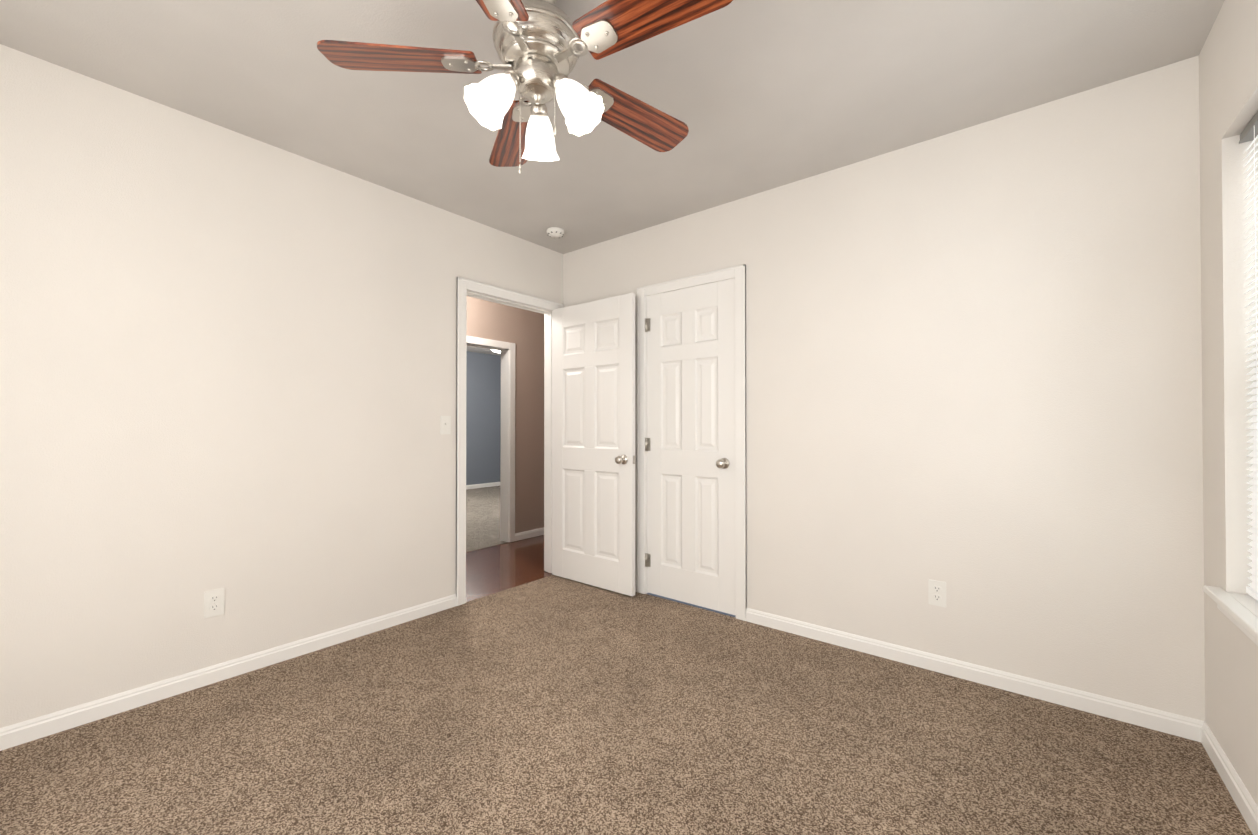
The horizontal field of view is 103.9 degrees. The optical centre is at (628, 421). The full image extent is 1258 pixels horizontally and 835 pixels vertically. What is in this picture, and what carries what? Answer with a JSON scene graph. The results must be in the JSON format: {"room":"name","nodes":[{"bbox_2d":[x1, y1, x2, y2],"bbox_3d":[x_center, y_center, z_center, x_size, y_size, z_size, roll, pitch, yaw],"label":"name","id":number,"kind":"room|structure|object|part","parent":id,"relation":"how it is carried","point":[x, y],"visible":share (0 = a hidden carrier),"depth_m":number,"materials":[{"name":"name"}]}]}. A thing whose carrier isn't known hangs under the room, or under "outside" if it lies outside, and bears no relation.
{"room":"empty bedroom","nodes":[
{"label":"empty bedroom","id":0,"kind":"room"},
{"bbox_2d":[0,44,562,727],"bbox_3d":[-1.174,-0.080,3.120,0.120,2.480,5.240,0,-1,39],"label":"wall","id":1,"kind":"structure","parent":0,"point":[226,360],"depth_m":2.15,"materials":[{"name":"paint"}]},
{"bbox_2d":[204,588,224,617],"bbox_3d":[-1.837,0.802,2.183,0.008,0.115,0.070,0,-1,39],"label":"outlet","id":2,"kind":"object","parent":1,"relation":"attached to","point":[214,600],"visible":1,"depth_m":2.18,"materials":[{"name":"white plastic"}]},
{"bbox_2d":[0,594,456,750],"bbox_3d":[-1.879,1.115,2.125,0.013,0.074,2.520,0,-1,39],"label":"baseboard","id":3,"kind":"structure","parent":1,"relation":"attached to","point":[108,706],"depth_m":2.13,"materials":[{"name":"white wood"}]},
{"bbox_2d":[440,416,450,433],"bbox_3d":[-1.137,0.020,3.058,0.015,0.115,0.070,0,-1,39],"label":"light switch","id":4,"kind":"object","parent":1,"relation":"attached to","point":[445,424],"visible":1,"depth_m":3.06,"materials":[{"name":"white plastic"}]},
{"bbox_2d":[456,277,563,605],"bbox_3d":[-0.855,0.124,3.517,0.160,2.080,0.920,0,-1,39],"label":"door frame","id":5,"kind":"structure","parent":1,"relation":"attached to","point":[475,289],"depth_m":3.22,"materials":[{"name":"white wood"}]},
{"bbox_2d":[552,293,635,595],"bbox_3d":[-0.270,0.150,3.511,0.776,2.008,0.181,0,-1,39],"label":"entry door","id":6,"kind":"structure","parent":5,"relation":"attached to","point":[593,443],"depth_m":3.47,"materials":[{"name":"white wood"}]},
{"bbox_3d":[-0.007,0.252,3.300,0.104,0.066,0.181,0,-1,39],"label":"knob","id":7,"kind":"part","parent":6,"relation":"part of","materials":[{"name":"silver metal"}]},
{"bbox_2d":[466,351,497,484],"bbox_3d":[-4.138,-0.043,7.417,0.120,2.480,6.240,0,-1,39],"label":"wall","id":8,"kind":"structure","parent":0,"point":[483,411],"depth_m":9.09,"materials":[{"name":"blue paint"}]},
{"bbox_2d":[466,482,499,488],"bbox_3d":[-4.086,1.160,7.365,0.013,0.074,6.000,0,-1,39],"label":"baseboard","id":9,"kind":"structure","parent":8,"relation":"attached to","point":[483,485],"depth_m":9.09,"materials":[{"name":"white wood"}]},
{"bbox_2d":[466,486,527,551],"bbox_3d":[-2.577,1.216,6.156,3.880,0.060,6.000,0,-1,39],"label":"floor","id":10,"kind":"structure","parent":0,"point":[482,518],"depth_m":6.05,"materials":[{"name":"beige carpet"}]},
{"bbox_2d":[498,356,500,481],"bbox_3d":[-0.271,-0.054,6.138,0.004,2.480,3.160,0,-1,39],"label":"wall","id":11,"kind":"structure","parent":0,"point":[499,357],"depth_m":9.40,"materials":[{"name":"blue paint"}]},
{"bbox_2d":[467,296,543,532],"bbox_3d":[-1.110,-0.064,4.991,0.120,2.480,6.000,0,-1,39],"label":"wall","id":12,"kind":"structure","parent":0,"point":[522,330],"depth_m":4.97,"materials":[{"name":"beige paint"}]},
{"bbox_2d":[467,336,514,541],"bbox_3d":[-1.479,0.198,4.529,0.152,1.950,0.960,0,-1,39],"label":"door frame","id":13,"kind":"structure","parent":12,"relation":"attached to","point":[507,488],"depth_m":4.83,"materials":[{"name":"white wood"}]},
{"bbox_2d":[515,527,543,540],"bbox_3d":[-0.780,1.142,5.286,0.013,0.074,1.110,0,-1,39],"label":"baseboard","id":14,"kind":"structure","parent":12,"relation":"attached to","point":[529,534],"depth_m":4.99,"materials":[{"name":"white wood"}]},
{"bbox_2d":[466,535,551,601],"bbox_3d":[-1.252,1.198,3.812,1.120,0.056,4.000,0,-1,39],"label":"floor","id":15,"kind":"structure","parent":0,"point":[495,569],"depth_m":3.96,"materials":[{"name":"brown wood"}]},
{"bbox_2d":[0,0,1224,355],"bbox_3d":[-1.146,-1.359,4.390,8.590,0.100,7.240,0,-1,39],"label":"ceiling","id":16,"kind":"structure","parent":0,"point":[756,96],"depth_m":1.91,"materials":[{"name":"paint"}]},
{"bbox_2d":[317,0,732,173],"bbox_3d":[-0.243,-1.040,1.481,1.171,0.588,1.184,0,-1,39],"label":"ceiling fan","id":17,"kind":"object","parent":16,"relation":"hanging from","point":[537,43],"visible":1,"depth_m":1.43,"materials":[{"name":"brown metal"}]},
{"bbox_3d":[-0.621,-1.067,1.460,0.540,0.016,0.155,0,12,-4],"label":"blade","id":18,"kind":"part","parent":17,"relation":"part of","materials":[{"name":"brown wood"}]},
{"bbox_3d":[-0.360,-1.069,1.150,0.155,0.016,0.540,12,2,13],"label":"blade","id":19,"kind":"part","parent":17,"relation":"part of","materials":[{"name":"brown wood"}]},
{"bbox_3d":[-0.407,-1.064,1.805,0.155,0.016,0.540,-13,4,-22],"label":"blade","id":20,"kind":"part","parent":17,"relation":"part of","materials":[{"name":"brown wood"}]},
{"bbox_3d":[-0.013,-1.065,1.707,0.540,0.016,0.155,0,-13,-40],"label":"blade","id":21,"kind":"part","parent":17,"relation":"part of","materials":[{"name":"brown wood"}]},
{"bbox_3d":[0.016,-1.068,1.303,0.540,0.016,0.155,0,-13,32],"label":"blade","id":22,"kind":"part","parent":17,"relation":"part of","materials":[{"name":"brown wood"}]},
{"bbox_2d":[547,227,563,237],"bbox_3d":[-0.505,-1.297,3.390,0.122,0.041,0.122,0,-1,39],"label":"smoke detector","id":23,"kind":"object","parent":16,"relation":"attached to","point":[555,232],"visible":1,"depth_m":3.35,"materials":[{"name":"white plastic"}]},
{"bbox_2d":[0,575,1252,834],"bbox_3d":[-0.311,1.176,1.444,3.310,0.060,3.480,0,-1,39],"label":"floor carpet","id":24,"kind":"object","parent":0,"point":[554,705],"visible":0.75,"depth_m":1.73,"materials":[{"name":"brown carpet"}]},
{"bbox_2d":[563,55,1204,720],"bbox_3d":[0.877,-0.082,2.810,3.470,2.480,0.120,0,-1,39],"label":"wall","id":25,"kind":"structure","parent":0,"point":[975,367],"depth_m":2.16,"materials":[{"name":"paint"}]},
{"bbox_2d":[645,278,735,614],"bbox_3d":[0.384,0.147,3.151,0.666,2.008,0.181,0,-1,39],"label":"closet door","id":26,"kind":"structure","parent":25,"relation":"in","point":[690,450],"depth_m":3.12,"materials":[{"name":"white painted wood"},{"name":"brushed nickel"}]},
{"bbox_3d":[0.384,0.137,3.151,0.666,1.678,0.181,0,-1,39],"label":"knob","id":27,"kind":"part","parent":26,"relation":"part of","materials":[{"name":"silver metal"}]},
{"bbox_2d":[637,264,746,620],"bbox_3d":[0.406,0.121,3.172,0.800,2.080,0.140,0,-1,39],"label":"door frame","id":28,"kind":"structure","parent":25,"relation":"attached to","point":[738,273],"depth_m":2.92,"materials":[{"name":"white wood"}]},
{"bbox_2d":[928,579,945,606],"bbox_3d":[1.426,0.793,2.280,0.070,0.115,0.008,0,-1,39],"label":"outlet","id":29,"kind":"object","parent":25,"relation":"attached to","point":[936,593],"visible":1,"depth_m":2.28,"materials":[{"name":"white plastic"}]},
{"bbox_2d":[746,608,1195,740],"bbox_3d":[1.358,1.117,2.328,1.730,0.074,0.013,0,-1,39],"label":"baseboard","id":30,"kind":"structure","parent":25,"relation":"attached to","point":[1154,719],"depth_m":2.13,"materials":[{"name":"white wood"}]},
{"bbox_2d":[1199,0,1257,805],"bbox_3d":[1.006,-0.104,0.324,0.160,2.480,3.600,0,-1,39],"label":"wall","id":31,"kind":"structure","parent":0,"point":[1228,82],"depth_m":1.57,"materials":[{"name":"paint"}]},
{"bbox_2d":[1196,719,1257,834],"bbox_3d":[0.976,1.100,0.414,0.013,0.074,3.480,0,-1,39],"label":"baseboard","id":32,"kind":"structure","parent":31,"relation":"attached to","point":[1241,796],"depth_m":1.53,"materials":[{"name":"white wood"}]},
{"bbox_2d":[1203,585,1257,645],"bbox_3d":[1.651,0.573,1.204,0.140,0.067,1.010,0,-1,39],"label":"window sill","id":33,"kind":"structure","parent":31,"relation":"attached to","point":[1239,611],"depth_m":1.45,"materials":[{"name":"white wood"}]},
{"bbox_2d":[1239,111,1257,600],"bbox_3d":[1.663,-0.192,1.201,0.038,1.445,0.898,0,-1,39],"label":"window blinds","id":34,"kind":"object","parent":31,"relation":"attached to","point":[1249,132],"visible":1,"depth_m":1.51,"materials":[{"name":"white plastic"}]}
]}

